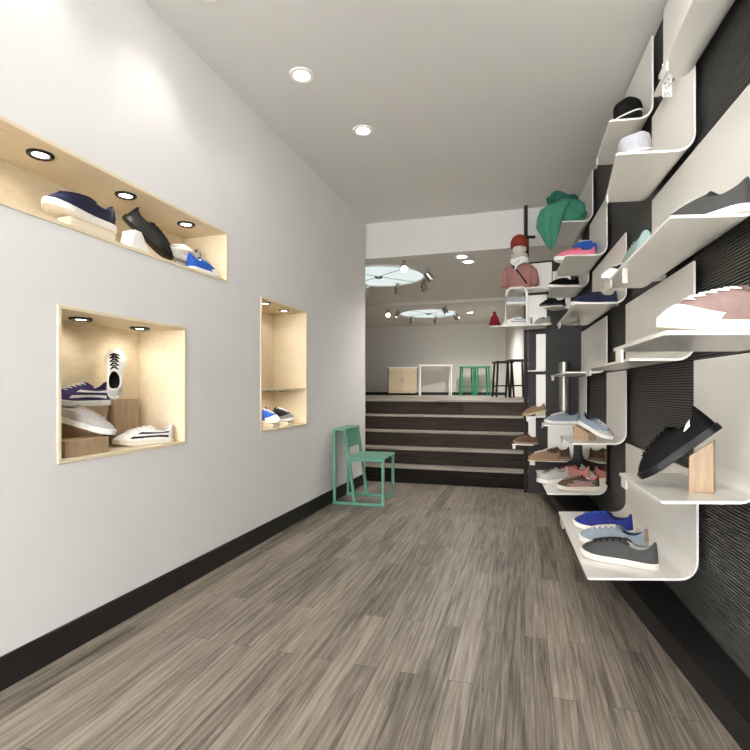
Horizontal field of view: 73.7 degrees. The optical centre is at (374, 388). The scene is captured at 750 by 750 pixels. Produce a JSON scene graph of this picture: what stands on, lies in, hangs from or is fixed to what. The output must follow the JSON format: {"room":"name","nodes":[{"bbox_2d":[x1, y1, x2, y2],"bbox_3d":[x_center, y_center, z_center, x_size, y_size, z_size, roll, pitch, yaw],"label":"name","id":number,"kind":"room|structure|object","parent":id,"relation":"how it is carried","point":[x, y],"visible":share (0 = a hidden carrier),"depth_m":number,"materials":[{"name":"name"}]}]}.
{"room":"shoe store","nodes":[
{"label":"shoe store","id":0,"kind":"room"},
{"bbox_2d":[0,0,364,656],"bbox_3d":[-1.552,-0.420,1.855,0.400,3.020,8.370,0,0,17],"label":"wall","id":1,"kind":"structure","parent":0,"point":[110,83],"depth_m":2.56,"materials":[{"name":"paint"}]},
{"bbox_2d":[0,115,227,282],"bbox_3d":[-1.366,-0.828,2.301,0.324,0.322,1.896,0,0,17],"label":"display niche","id":2,"kind":"object","parent":1,"relation":"attached to","point":[24,180],"visible":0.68,"depth_m":2.32,"materials":[{"name":"brown wood"}]},
{"bbox_2d":[26,148,54,161],"bbox_3d":[-1.385,-0.968,2.070,0.100,0.011,0.100,0,0,0],"label":"recessed light","id":3,"kind":"object","parent":2,"relation":"attached to","point":[38,154],"visible":1,"depth_m":2.06,"materials":[{"name":"metal"}]},
{"bbox_2d":[57,216,114,240],"bbox_3d":[-1.340,-0.723,2.330,0.080,0.078,0.250,0,0,17],"label":"block","id":4,"kind":"object","parent":2,"relation":"on","point":[70,220],"visible":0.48,"depth_m":2.28,"materials":[{"name":"wood"}]},
{"bbox_2d":[41,191,116,232],"bbox_3d":[-1.342,-0.831,2.286,0.134,0.132,0.374,0,-1,17],"label":"sneaker","id":5,"kind":"object","parent":4,"relation":"on","point":[61,203],"visible":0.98,"depth_m":2.22,"materials":[{"name":"blue fabric"}]},
{"bbox_2d":[120,230,148,252],"bbox_3d":[-1.227,-0.742,2.557,0.080,0.115,0.144,0,0,17],"label":"wedge","id":6,"kind":"object","parent":2,"relation":"on","point":[133,238],"visible":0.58,"depth_m":2.51,"materials":[{"name":"white plastic"}]},
{"bbox_2d":[122,207,173,259],"bbox_3d":[-1.206,-0.835,2.670,0.257,0.261,0.112,0,0,-38],"label":"sneaker","id":7,"kind":"object","parent":2,"relation":"on","point":[154,237],"visible":0.99,"depth_m":2.64,"materials":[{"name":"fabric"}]},
{"bbox_2d":[171,260,185,265],"bbox_3d":[-1.149,-0.714,2.975,0.070,0.060,0.180,0,0,17],"label":"block","id":8,"kind":"object","parent":2,"relation":"on","point":[176,261],"visible":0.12,"depth_m":2.90,"materials":[{"name":"wood"}]},
{"bbox_2d":[162,244,200,262],"bbox_3d":[-1.148,-0.810,2.974,0.112,0.123,0.312,0,0,14],"label":"sneaker","id":9,"kind":"object","parent":8,"relation":"on","point":[180,251],"visible":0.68,"depth_m":2.91,"materials":[{"name":"fabric"}]},
{"bbox_2d":[186,253,218,276],"bbox_3d":[-1.036,-0.737,3.000,0.097,0.100,0.270,0,0,17],"label":"sneaker","id":10,"kind":"object","parent":2,"relation":"on","point":[200,264],"visible":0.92,"depth_m":2.94,"materials":[{"name":"fabric"}]},
{"bbox_2d":[57,304,185,463],"bbox_3d":[-1.320,-0.019,2.449,0.324,0.650,0.790,0,0,17],"label":"display niche","id":11,"kind":"object","parent":1,"relation":"attached to","point":[155,370],"visible":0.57,"depth_m":2.75,"materials":[{"name":"brown wood"}]},
{"bbox_2d":[61,436,108,457],"bbox_3d":[-1.319,0.254,2.215,0.120,0.070,0.230,0,0,17],"label":"wood block","id":12,"kind":"object","parent":11,"relation":"on","point":[84,445],"visible":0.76,"depth_m":2.19,"materials":[{"name":"brown wood"}]},
{"bbox_2d":[61,405,116,434],"bbox_3d":[-1.347,0.122,2.279,0.312,0.189,0.116,0,0,-40],"label":"sneaker","id":13,"kind":"object","parent":12,"relation":"on","point":[78,416],"visible":0.74,"depth_m":2.26,"materials":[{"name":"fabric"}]},
{"bbox_2d":[61,406,108,438],"bbox_3d":[-1.426,0.186,2.419,0.110,0.205,0.240,0,0,17],"label":"wood block","id":14,"kind":"object","parent":11,"relation":"on","point":[67,431],"visible":0.22,"depth_m":2.36,"materials":[{"name":"brown wood"}]},
{"bbox_2d":[61,382,110,406],"bbox_3d":[-1.417,0.023,2.400,0.123,0.121,0.343,0,0,17],"label":"sneaker","id":15,"kind":"object","parent":14,"relation":"on","point":[84,394],"visible":0.84,"depth_m":2.38,"materials":[{"name":"purple fabric"}]},
{"bbox_2d":[103,399,137,445],"bbox_3d":[-1.355,0.172,2.645,0.110,0.235,0.160,0,0,17],"label":"wood block","id":16,"kind":"object","parent":11,"relation":"on","point":[122,414],"visible":0.51,"depth_m":2.60,"materials":[{"name":"brown wood"}]},
{"bbox_2d":[104,348,125,399],"bbox_3d":[-1.311,-0.081,2.545,0.101,0.268,0.186,0,0,-36],"label":"sneaker","id":17,"kind":"object","parent":16,"relation":"on","point":[115,359],"visible":1,"depth_m":2.52,"materials":[{"name":"white fabric"}]},
{"bbox_2d":[112,423,173,445],"bbox_3d":[-1.207,0.238,2.621,0.116,0.101,0.322,0,0,38],"label":"sneaker","id":18,"kind":"object","parent":11,"relation":"on","point":[144,435],"visible":1,"depth_m":2.58,"materials":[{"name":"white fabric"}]},
{"bbox_2d":[0,474,363,691],"bbox_3d":[-1.354,1.029,1.793,0.019,0.122,8.370,0,0,17],"label":"baseboard","id":19,"kind":"structure","parent":1,"relation":"attached to","point":[18,664],"depth_m":2.40,"materials":[{"name":"black wood"}]},
{"bbox_2d":[260,296,306,432],"bbox_3d":[-0.848,-0.175,3.959,0.324,0.973,0.765,0,0,17],"label":"display niche","id":20,"kind":"object","parent":1,"relation":"attached to","point":[283,335],"visible":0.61,"depth_m":4.28,"materials":[{"name":"brown wood"}]},
{"bbox_2d":[262,423,279,427],"bbox_3d":[-0.861,0.279,3.867,0.220,0.030,0.110,0,0,17],"label":"block","id":21,"kind":"object","parent":20,"relation":"on","point":[264,425],"visible":0.49,"depth_m":3.80,"materials":[{"name":"wood"}]},
{"bbox_2d":[262,408,280,422],"bbox_3d":[-0.860,0.204,3.871,0.281,0.118,0.101,0,0,17],"label":"sneaker","id":22,"kind":"object","parent":21,"relation":"on","point":[268,416],"visible":0.56,"depth_m":3.82,"materials":[{"name":"fabric"}]},
{"bbox_2d":[277,421,293,425],"bbox_3d":[-0.789,0.279,4.097,0.220,0.030,0.110,0,0,17],"label":"block","id":23,"kind":"object","parent":20,"relation":"on","point":[284,423],"visible":0.47,"depth_m":4.03,"materials":[{"name":"wood"}]},
{"bbox_2d":[265,407,294,421],"bbox_3d":[-0.788,0.204,4.101,0.281,0.118,0.101,0,0,17],"label":"sneaker","id":24,"kind":"object","parent":23,"relation":"on","point":[284,415],"visible":0.66,"depth_m":4.05,"materials":[{"name":"fabric"}]},
{"bbox_2d":[0,445,741,749],"bbox_3d":[0.000,1.140,5.400,7.200,0.100,15.200,0,0,0],"label":"floor","id":25,"kind":"structure","parent":0,"point":[434,617],"depth_m":2.04,"materials":[{"name":"grey wood"}]},
{"bbox_2d":[333,425,394,506],"bbox_3d":[-0.101,0.732,4.895,0.506,0.716,0.458,0,0,15],"label":"chair","id":26,"kind":"object","parent":25,"relation":"on","point":[352,437],"visible":1,"depth_m":4.74,"materials":[{"name":"green paint"}]},
{"bbox_2d":[365,400,523,488],"bbox_3d":[0.975,0.618,6.067,2.557,0.945,0.872,0,0,16],"label":"staircase","id":27,"kind":"structure","parent":25,"relation":"on","point":[467,424],"depth_m":6.06,"materials":[{"name":"brown wood"}]},
{"bbox_2d":[524,205,535,492],"bbox_3d":[1.625,-0.420,5.268,0.126,3.020,0.052,0,0,0],"label":"end post","id":28,"kind":"object","parent":25,"relation":"on","point":[525,206],"visible":0.74,"depth_m":5.25,"materials":[{"name":"black metal"}]},
{"bbox_2d":[144,0,666,223],"bbox_3d":[0.000,-1.990,2.304,6.800,0.120,9.009,0,0,0],"label":"ceiling","id":29,"kind":"structure","parent":0,"point":[470,106],"depth_m":3.18,"materials":[{"name":"paint"}]},
{"bbox_2d":[289,67,313,82],"bbox_3d":[-0.450,-1.925,3.070,0.152,0.011,0.152,0,0,0],"label":"recessed light","id":30,"kind":"object","parent":29,"relation":"in","point":[298,74],"visible":1,"depth_m":3.06,"materials":[{"name":"white plastic"}]},
{"bbox_2d":[353,125,372,135],"bbox_3d":[-0.090,-1.925,3.730,0.152,0.011,0.152,0,0,0],"label":"recessed light","id":31,"kind":"object","parent":29,"relation":"in","point":[360,130],"visible":1,"depth_m":3.72,"materials":[{"name":"white plastic"}]},
{"bbox_2d":[365,323,505,431],"bbox_3d":[0.100,-0.215,12.275,6.840,2.610,0.146,0,0,14],"label":"wall","id":32,"kind":"structure","parent":0,"point":[458,345],"depth_m":11.85,"materials":[{"name":"paint"}]},
{"bbox_2d":[365,392,504,394],"bbox_3d":[0.000,0.110,12.215,6.190,0.070,0.019,0,0,14],"label":"baseboard","id":33,"kind":"structure","parent":32,"relation":"attached to","point":[366,393],"depth_m":11.87,"materials":[{"name":"black wood"}]},
{"bbox_2d":[365,395,523,400],"bbox_3d":[0.150,0.205,9.710,6.300,0.120,7.131,0,0,0],"label":"floor","id":34,"kind":"structure","parent":0,"point":[367,397],"depth_m":8.53,"materials":[{"name":"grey wood"}]},
{"bbox_2d":[387,367,416,394],"bbox_3d":[0.626,-0.180,11.590,0.680,0.650,0.440,0,0,0],"label":"base cabinet","id":35,"kind":"object","parent":34,"relation":"on","point":[400,379],"visible":0.9,"depth_m":11.38,"materials":[{"name":"brown wood"}]},
{"bbox_2d":[418,364,452,394],"bbox_3d":[1.380,-0.205,11.500,0.760,0.700,0.360,0,0,0],"label":"console table","id":36,"kind":"object","parent":34,"relation":"on","point":[419,365],"visible":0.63,"depth_m":11.34,"materials":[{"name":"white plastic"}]},
{"bbox_2d":[458,366,475,395],"bbox_3d":[2.061,-0.180,11.200,0.335,0.651,0.335,0,0,0],"label":"stool","id":37,"kind":"object","parent":34,"relation":"on","point":[460,367],"visible":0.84,"depth_m":11.06,"materials":[{"name":"green paint"}]},
{"bbox_2d":[473,366,490,395],"bbox_3d":[2.397,-0.180,11.200,0.335,0.651,0.335,0,0,0],"label":"stool","id":38,"kind":"object","parent":34,"relation":"on","point":[477,367],"visible":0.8,"depth_m":11.06,"materials":[{"name":"green paint"}]},
{"bbox_2d":[491,361,514,396],"bbox_3d":[2.253,-0.170,8.800,0.335,0.631,0.335,0,0,0],"label":"stool","id":39,"kind":"object","parent":34,"relation":"on","point":[494,363],"visible":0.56,"depth_m":8.67,"materials":[{"name":"black metal"}]},
{"bbox_2d":[505,359,523,397],"bbox_3d":[2.357,-0.170,8.300,0.335,0.631,0.335,0,0,0],"label":"stool","id":40,"kind":"object","parent":34,"relation":"on","point":[509,360],"visible":0.75,"depth_m":8.41,"materials":[{"name":"black metal"}]},
{"bbox_2d":[365,207,574,326],"bbox_3d":[-0.300,-1.925,9.654,9.811,0.810,7.199,0,0,16],"label":"ceiling","id":41,"kind":"structure","parent":0,"point":[434,243],"depth_m":5.82,"materials":[{"name":"paint"}]},
{"bbox_2d":[365,265,424,286],"bbox_3d":[0.050,-1.504,6.720,1.240,0.029,1.240,0,0,-34],"label":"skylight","id":42,"kind":"object","parent":41,"relation":"attached to","point":[375,275],"visible":0.58,"depth_m":6.68,"materials":[{"name":"white glass"}]},
{"bbox_2d":[400,308,457,317],"bbox_3d":[1.070,-1.504,10.000,1.160,0.029,1.160,0,0,-43],"label":"ceiling light","id":43,"kind":"object","parent":41,"relation":"attached to","point":[429,312],"visible":0.91,"depth_m":10.04,"materials":[{"name":"white plastic"}]},
{"bbox_2d":[401,310,453,316],"bbox_3d":[1.070,-1.518,10.000,1.131,0.003,1.131,0,0,-43],"label":"diffuser","id":44,"kind":"object","parent":43,"relation":"attached to","point":[408,313],"depth_m":10.04,"materials":[{"name":"white plastic"}]},
{"bbox_2d":[506,236,581,396],"bbox_3d":[2.791,-0.470,8.296,0.484,3.120,7.308,0,0,8],"label":"wall","id":45,"kind":"structure","parent":0,"point":[514,338],"depth_m":9.89,"materials":[{"name":"paint"}]},
{"bbox_2d":[365,296,523,309],"bbox_3d":[0.500,-1.495,8.920,7.376,0.050,0.288,0,0,16],"label":"beam","id":46,"kind":"structure","parent":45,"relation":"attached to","point":[502,299],"depth_m":8.70,"materials":[{"name":"paint"}]},
{"bbox_2d":[528,260,581,493],"bbox_3d":[1.859,-0.120,5.178,0.521,2.420,0.050,0,0,24],"label":"wall","id":47,"kind":"structure","parent":0,"point":[563,344],"depth_m":5.16,"materials":[{"name":"black paint"}]},
{"bbox_2d":[490,294,546,329],"bbox_3d":[1.465,-0.800,5.090,0.560,0.360,0.386,0,0,15],"label":"display shelf","id":48,"kind":"object","parent":47,"relation":"attached to","point":[535,311],"visible":0.94,"depth_m":5.20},
{"bbox_2d":[504,286,527,324],"bbox_3d":[1.407,-0.820,4.975,0.236,0.376,0.151,0,0,14],"label":"shoe rack","id":49,"kind":"object","parent":48,"relation":"on","point":[518,287],"visible":1,"depth_m":4.92,"materials":[{"name":"white plastic"}]},
{"bbox_2d":[490,324,546,329],"bbox_3d":[1.465,-0.640,5.090,0.560,0.040,0.386,0,0,15],"label":"tray","id":50,"kind":"object","parent":48,"relation":"on","point":[529,326],"depth_m":4.96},
{"bbox_2d":[512,417,535,448],"bbox_3d":[1.537,0.450,5.162,0.207,0.320,0.231,0,0,25],"label":"display shelf","id":51,"kind":"object","parent":47,"relation":"attached to","point":[532,421],"visible":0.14,"depth_m":5.22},
{"bbox_2d":[513,434,538,444],"bbox_3d":[1.539,0.507,5.099,0.260,0.104,0.093,0,0,30],"label":"sneaker","id":52,"kind":"object","parent":51,"relation":"on","point":[526,438],"visible":1,"depth_m":5.07,"materials":[{"name":"brown fabric"}]},
{"bbox_2d":[512,262,551,292],"bbox_3d":[1.589,-1.155,5.059,0.486,0.310,0.232,0,0,-41],"label":"display shelf","id":53,"kind":"object","parent":47,"relation":"attached to","point":[544,270],"visible":0.57,"depth_m":5.17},
{"bbox_2d":[500,234,538,288],"bbox_3d":[1.448,-1.281,5.024,0.324,0.539,0.256,0,0,-13],"label":"bust","id":54,"kind":"object","parent":53,"relation":"on","point":[520,272],"visible":1,"depth_m":4.96,"materials":[{"name":"pink fabric"}]},
{"bbox_2d":[512,287,549,292],"bbox_3d":[1.589,-1.020,5.059,0.486,0.040,0.232,0,0,-41],"label":"tray","id":55,"kind":"object","parent":53,"relation":"on","point":[530,289],"depth_m":5.08,"materials":[{"name":"white plastic"}]},
{"bbox_2d":[526,375,545,420],"bbox_3d":[1.653,0.090,5.143,0.186,0.480,0.165,0,0,21],"label":"display shelf","id":56,"kind":"object","parent":47,"relation":"attached to","point":[540,379],"visible":0.91,"depth_m":5.19,"materials":[{"name":"white plastic"}]},
{"bbox_2d":[528,334,545,371],"bbox_3d":[1.663,-0.375,5.143,0.168,0.390,0.158,0,0,21],"label":"display shelf","id":57,"kind":"object","parent":47,"relation":"attached to","point":[540,338],"visible":1,"depth_m":5.19,"materials":[{"name":"white plastic"}]},
{"bbox_2d":[528,426,572,464],"bbox_3d":[1.759,0.550,5.004,0.335,0.400,0.411,0,0,35],"label":"display shelf","id":58,"kind":"object","parent":47,"relation":"attached to","point":[554,432],"visible":0.55,"depth_m":5.11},
{"bbox_2d":[528,450,560,460],"bbox_3d":[1.660,0.644,4.899,0.312,0.110,0.112,0,0,8],"label":"sneaker","id":59,"kind":"object","parent":58,"relation":"on","point":[542,455],"visible":1,"depth_m":4.86,"materials":[{"name":"beige fabric"}]},
{"bbox_2d":[528,452,572,461],"bbox_3d":[1.759,0.672,5.004,0.335,0.075,0.411,0,0,35],"label":"tray","id":60,"kind":"object","parent":58,"relation":"on","point":[571,453],"depth_m":4.92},
{"bbox_2d":[541,271,570,310],"bbox_3d":[1.810,-1.005,4.994,0.189,0.410,0.359,0,0,35],"label":"display shelf","id":61,"kind":"object","parent":47,"relation":"attached to","point":[567,300],"visible":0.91,"depth_m":5.08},
{"bbox_2d":[541,305,570,310],"bbox_3d":[1.810,-0.820,4.994,0.189,0.040,0.359,0,0,35],"label":"tray","id":62,"kind":"object","parent":61,"relation":"on","point":[556,307],"depth_m":4.97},
{"bbox_2d":[558,362,568,411],"bbox_3d":[1.905,-0.020,5.045,0.104,0.500,0.104,0,0,0],"label":"steel column","id":63,"kind":"structure","parent":47,"relation":"attached to","point":[563,382],"depth_m":5.00,"materials":[{"name":"silver metal"}]},
{"bbox_2d":[582,0,749,679],"bbox_3d":[1.256,-0.420,1.416,0.080,3.020,7.456,0,0,13],"label":"wall","id":64,"kind":"structure","parent":0,"point":[660,396],"depth_m":2.11,"materials":[{"name":"tile"}]},
{"bbox_2d":[542,376,586,427],"bbox_3d":[1.809,0.133,4.827,0.494,0.505,0.413,0,0,0],"label":"display shelf","id":65,"kind":"object","parent":64,"relation":"attached to","point":[582,380],"visible":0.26,"depth_m":4.74,"materials":[{"name":"white plastic"}]},
{"bbox_2d":[544,411,578,423],"bbox_3d":[1.800,0.274,4.818,0.343,0.121,0.123,0,0,2],"label":"sneaker","id":66,"kind":"object","parent":65,"relation":"on","point":[563,417],"visible":0.95,"depth_m":4.78,"materials":[{"name":"fabric"}]},
{"bbox_2d":[542,416,580,425],"bbox_3d":[1.809,0.307,4.827,0.494,0.075,0.413,0,0,0],"label":"tray","id":67,"kind":"object","parent":65,"relation":"on","point":[543,423],"depth_m":4.72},
{"bbox_2d":[547,273,588,297],"bbox_3d":[1.823,-1.115,4.772,0.334,0.390,0.602,0,0,13],"label":"display shelf","id":68,"kind":"object","parent":64,"relation":"attached to","point":[555,291],"visible":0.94,"depth_m":4.72,"materials":[{"name":"white plastic"}]},
{"bbox_2d":[547,277,579,288],"bbox_3d":[1.740,-0.982,4.619,0.291,0.102,0.104,0,0,8],"label":"sneaker","id":69,"kind":"object","parent":68,"relation":"on","point":[566,281],"visible":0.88,"depth_m":4.58,"materials":[{"name":"black fabric"}]},
{"bbox_2d":[536,445,607,494],"bbox_3d":[1.661,0.594,4.324,0.440,0.492,1.221,0,0,13],"label":"display shelf","id":70,"kind":"object","parent":64,"relation":"attached to","point":[595,457],"visible":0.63,"depth_m":3.98,"materials":[{"name":"metal"}]},
{"bbox_2d":[536,466,568,483],"bbox_3d":[1.500,0.724,4.218,0.322,0.131,0.116,0,0,-20],"label":"sneaker","id":71,"kind":"object","parent":70,"relation":"on","point":[554,475],"visible":0.95,"depth_m":4.17,"materials":[{"name":"fabric"}]},
{"bbox_2d":[536,464,607,494],"bbox_3d":[1.661,0.762,4.324,0.440,0.075,1.221,0,0,13],"label":"tray","id":72,"kind":"object","parent":70,"relation":"on","point":[551,489],"depth_m":3.85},
{"bbox_2d":[559,465,590,478],"bbox_3d":[1.729,0.727,4.399,0.312,0.125,0.112,0,0,30],"label":"sneaker","id":73,"kind":"object","parent":70,"relation":"on","point":[572,470],"visible":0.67,"depth_m":4.35,"materials":[{"name":"pink fabric"}]},
{"bbox_2d":[556,475,600,490],"bbox_3d":[1.590,0.728,3.918,0.343,0.122,0.123,0,0,4],"label":"sneaker","id":74,"kind":"object","parent":70,"relation":"on","point":[578,482],"visible":0.99,"depth_m":3.87,"materials":[{"name":"brown fabric"}]},
{"bbox_2d":[555,170,592,244],"bbox_3d":[1.811,-1.653,4.689,0.318,0.485,0.768,0,0,13],"label":"display shelf","id":75,"kind":"object","parent":64,"relation":"attached to","point":[570,232],"visible":0.85,"depth_m":4.54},
{"bbox_2d":[536,191,586,249],"bbox_3d":[1.655,-1.498,4.486,0.466,0.545,0.444,0,0,0],"label":"cloth bag","id":76,"kind":"object","parent":75,"relation":"on","point":[564,207],"visible":0.91,"depth_m":4.33,"materials":[{"name":"fabric"}]},
{"bbox_2d":[551,316,607,380],"bbox_3d":[1.731,-0.315,4.319,0.301,0.470,1.197,0,0,13],"label":"display shelf","id":77,"kind":"object","parent":64,"relation":"attached to","point":[594,340],"visible":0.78,"depth_m":4.18,"materials":[{"name":"white plastic"}]},
{"bbox_2d":[551,363,605,376],"bbox_3d":[1.731,-0.158,4.319,0.301,0.075,1.197,0,0,13],"label":"tray","id":78,"kind":"object","parent":77,"relation":"on","point":[583,372],"depth_m":4.18,"materials":[{"name":"white metal"}]},
{"bbox_2d":[555,200,607,278],"bbox_3d":[1.681,-1.209,4.120,0.307,0.482,0.742,0,0,13],"label":"display shelf","id":79,"kind":"object","parent":64,"relation":"attached to","point":[571,265],"visible":0.99,"depth_m":4.02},
{"bbox_2d":[554,246,595,262],"bbox_3d":[1.600,-1.077,3.998,0.322,0.115,0.116,0,0,12],"label":"sneaker","id":80,"kind":"object","parent":79,"relation":"on","point":[558,258],"visible":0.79,"depth_m":3.96,"materials":[{"name":"pink fabric"}]},
{"bbox_2d":[557,232,626,328],"bbox_3d":[1.589,-0.759,3.777,0.324,0.498,1.186,0,0,13],"label":"display shelf","id":81,"kind":"object","parent":64,"relation":"attached to","point":[580,313],"visible":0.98,"depth_m":3.60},
{"bbox_2d":[557,292,626,324],"bbox_3d":[1.589,-0.588,3.777,0.325,0.075,1.186,0,0,13],"label":"tray","id":82,"kind":"object","parent":81,"relation":"on","point":[580,313],"depth_m":3.55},
{"bbox_2d":[571,291,618,306],"bbox_3d":[1.500,-0.616,3.418,0.312,0.110,0.112,0,0,8],"label":"sneaker","id":83,"kind":"object","parent":81,"relation":"on","point":[598,296],"visible":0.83,"depth_m":3.38,"materials":[{"name":"blue fabric"}]},
{"bbox_2d":[561,370,626,444],"bbox_3d":[1.511,0.140,3.498,0.347,0.520,0.635,0,0,13],"label":"display shelf","id":84,"kind":"object","parent":64,"relation":"attached to","point":[616,382],"visible":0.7,"depth_m":3.40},
{"bbox_2d":[573,425,595,439],"bbox_3d":[1.455,0.300,3.475,0.090,0.100,0.120,0,0,-34],"label":"wedge","id":85,"kind":"object","parent":84,"relation":"on","point":[580,433],"visible":0.79,"depth_m":3.44,"materials":[{"name":"brown wood"}]},
{"bbox_2d":[561,428,626,444],"bbox_3d":[1.511,0.323,3.498,0.347,0.075,0.635,0,0,13],"label":"tray","id":86,"kind":"object","parent":84,"relation":"on","point":[620,434],"depth_m":3.33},
{"bbox_2d":[578,411,613,438],"bbox_3d":[1.503,0.245,3.412,0.097,0.180,0.260,0,0,-35],"label":"sneaker","id":87,"kind":"object","parent":84,"relation":"on","point":[596,426],"visible":1,"depth_m":3.38,"materials":[{"name":"fabric"}]},
{"bbox_2d":[594,35,653,168],"bbox_3d":[1.447,-1.653,2.963,0.221,0.485,0.569,0,0,13],"label":"display shelf","id":88,"kind":"object","parent":64,"relation":"attached to","point":[641,87],"depth_m":2.78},
{"bbox_2d":[558,443,698,580],"bbox_3d":[1.256,0.594,2.656,0.449,0.492,1.259,0,0,13],"label":"display shelf","id":89,"kind":"object","parent":64,"relation":"attached to","point":[674,528],"visible":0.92,"depth_m":2.32,"materials":[{"name":"white plastic"}]},
{"bbox_2d":[573,511,633,531],"bbox_3d":[1.274,0.732,2.799,0.322,0.113,0.116,0,0,37],"label":"sneaker","id":90,"kind":"object","parent":89,"relation":"on","point":[587,519],"visible":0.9,"depth_m":2.78,"materials":[{"name":"blue fabric"}]},
{"bbox_2d":[578,524,648,545],"bbox_3d":[1.194,0.730,2.509,0.333,0.118,0.119,0,0,38],"label":"sneaker","id":91,"kind":"object","parent":89,"relation":"on","point":[611,530],"visible":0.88,"depth_m":2.49,"materials":[{"name":"fabric"}]},
{"bbox_2d":[580,536,659,570],"bbox_3d":[1.114,0.730,2.289,0.338,0.119,0.121,0,0,39],"label":"sneaker","id":92,"kind":"object","parent":89,"relation":"on","point":[615,550],"visible":1,"depth_m":2.25,"materials":[{"name":"grey fabric"}]},
{"bbox_2d":[558,502,698,580],"bbox_3d":[1.256,0.762,2.656,0.449,0.075,1.259,0,0,13],"label":"tray","id":93,"kind":"object","parent":89,"relation":"on","point":[676,563],"depth_m":2.26,"materials":[{"name":"white plastic"}]},
{"bbox_2d":[584,261,695,375],"bbox_3d":[1.350,-0.311,2.670,0.274,0.462,1.188,0,0,13],"label":"display shelf","id":94,"kind":"object","parent":64,"relation":"attached to","point":[642,312],"visible":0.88,"depth_m":2.57,"materials":[{"name":"white plastic"}]},
{"bbox_2d":[584,352,692,369],"bbox_3d":[1.350,-0.158,2.670,0.274,0.075,1.188,0,0,13],"label":"tray","id":95,"kind":"object","parent":94,"relation":"on","point":[638,359],"depth_m":2.45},
{"bbox_2d":[547,495,749,749],"bbox_3d":[1.271,1.040,2.422,0.344,0.100,5.311,0,0,13],"label":"baseboard","id":96,"kind":"structure","parent":64,"relation":"attached to","point":[725,689],"depth_m":1.96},
{"bbox_2d":[605,65,695,206],"bbox_3d":[1.264,-1.209,2.415,0.322,0.482,0.611,0,0,13],"label":"display shelf","id":97,"kind":"object","parent":64,"relation":"attached to","point":[635,176],"depth_m":2.29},
{"bbox_2d":[653,0,691,96],"bbox_3d":[1.373,-1.677,2.309,0.060,0.435,0.396,0,0,13],"label":"display shelf","id":98,"kind":"object","parent":64,"relation":"attached to","point":[674,11],"visible":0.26,"depth_m":2.39,"materials":[{"name":"white plastic"}]},
{"bbox_2d":[601,83,749,292],"bbox_3d":[1.214,-0.754,2.131,0.286,0.507,1.189,0,0,13],"label":"display shelf","id":99,"kind":"object","parent":64,"relation":"attached to","point":[720,161],"visible":1,"depth_m":1.89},
{"bbox_2d":[601,263,665,281],"bbox_3d":[1.315,-0.607,2.549,0.312,0.110,0.112,0,0,8],"label":"sneaker","id":100,"kind":"object","parent":99,"relation":"on","point":[608,273],"visible":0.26,"depth_m":2.53,"materials":[{"name":"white fabric"}]},
{"bbox_2d":[620,230,650,266],"bbox_3d":[1.198,-0.617,2.280,0.116,0.129,0.322,0,0,15],"label":"sneaker","id":101,"kind":"object","parent":99,"relation":"on","point":[645,234],"visible":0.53,"depth_m":2.17,"materials":[{"name":"teal fabric"}]},
{"bbox_2d":[657,176,749,227],"bbox_3d":[1.114,-0.609,1.699,0.116,0.113,0.322,0,0,-22],"label":"sneaker","id":102,"kind":"object","parent":99,"relation":"on","point":[736,200],"visible":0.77,"depth_m":1.60,"materials":[{"name":"grey fabric"}]},
{"bbox_2d":[613,330,749,363],"bbox_3d":[0.939,-0.310,1.352,0.586,0.460,0.505,0,0,0],"label":"display shelf","id":103,"kind":"object","parent":64,"relation":"attached to","point":[670,340],"visible":1,"depth_m":1.29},
{"bbox_2d":[613,330,749,351],"bbox_3d":[0.939,-0.158,1.352,0.586,0.075,0.505,0,0,0],"label":"tray","id":104,"kind":"object","parent":103,"relation":"on","point":[670,340],"depth_m":1.29,"materials":[{"name":"white plastic"}]},
{"bbox_2d":[655,285,749,331],"bbox_3d":[0.835,-0.190,1.178,0.333,0.117,0.119,0,0,6],"label":"sneaker","id":105,"kind":"object","parent":103,"relation":"on","point":[728,308],"visible":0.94,"depth_m":1.14,"materials":[{"name":"fabric"}]},
{"bbox_2d":[619,353,749,503],"bbox_3d":[1.133,0.142,1.851,0.318,0.525,0.611,0,0,13],"label":"display shelf","id":106,"kind":"object","parent":64,"relation":"attached to","point":[721,384],"visible":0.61,"depth_m":1.77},
{"bbox_2d":[637,406,721,478],"bbox_3d":[1.091,0.199,1.804,0.268,0.282,0.118,0,0,40],"label":"sneaker","id":107,"kind":"object","parent":106,"relation":"on","point":[671,444],"visible":1,"depth_m":1.77,"materials":[{"name":"black fabric"}]},
{"bbox_2d":[619,465,749,503],"bbox_3d":[1.133,0.328,1.851,0.318,0.075,0.611,0,0,13],"label":"tray","id":108,"kind":"object","parent":106,"relation":"on","point":[732,484],"depth_m":1.73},
{"bbox_2d":[689,440,714,493],"bbox_3d":[1.135,0.266,1.735,0.072,0.179,0.070,0,0,38],"label":"wood block","id":109,"kind":"object","parent":106,"relation":"on","point":[702,461],"visible":1,"depth_m":1.71,"materials":[{"name":"brown wood"}]},
{"bbox_2d":[658,0,734,82],"bbox_3d":[1.193,-1.587,1.819,0.181,0.615,0.645,0,0,13],"label":"display shelf","id":110,"kind":"object","parent":64,"relation":"attached to","point":[702,19],"visible":0.98,"depth_m":1.87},
{"bbox_2d":[662,64,671,97],"bbox_3d":[1.227,-1.295,2.100,0.042,0.140,0.004,0,0,0],"label":"card","id":111,"kind":"object","parent":110,"relation":"hanging from","point":[667,84],"visible":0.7,"depth_m":2.10,"materials":[{"name":"white paper"}]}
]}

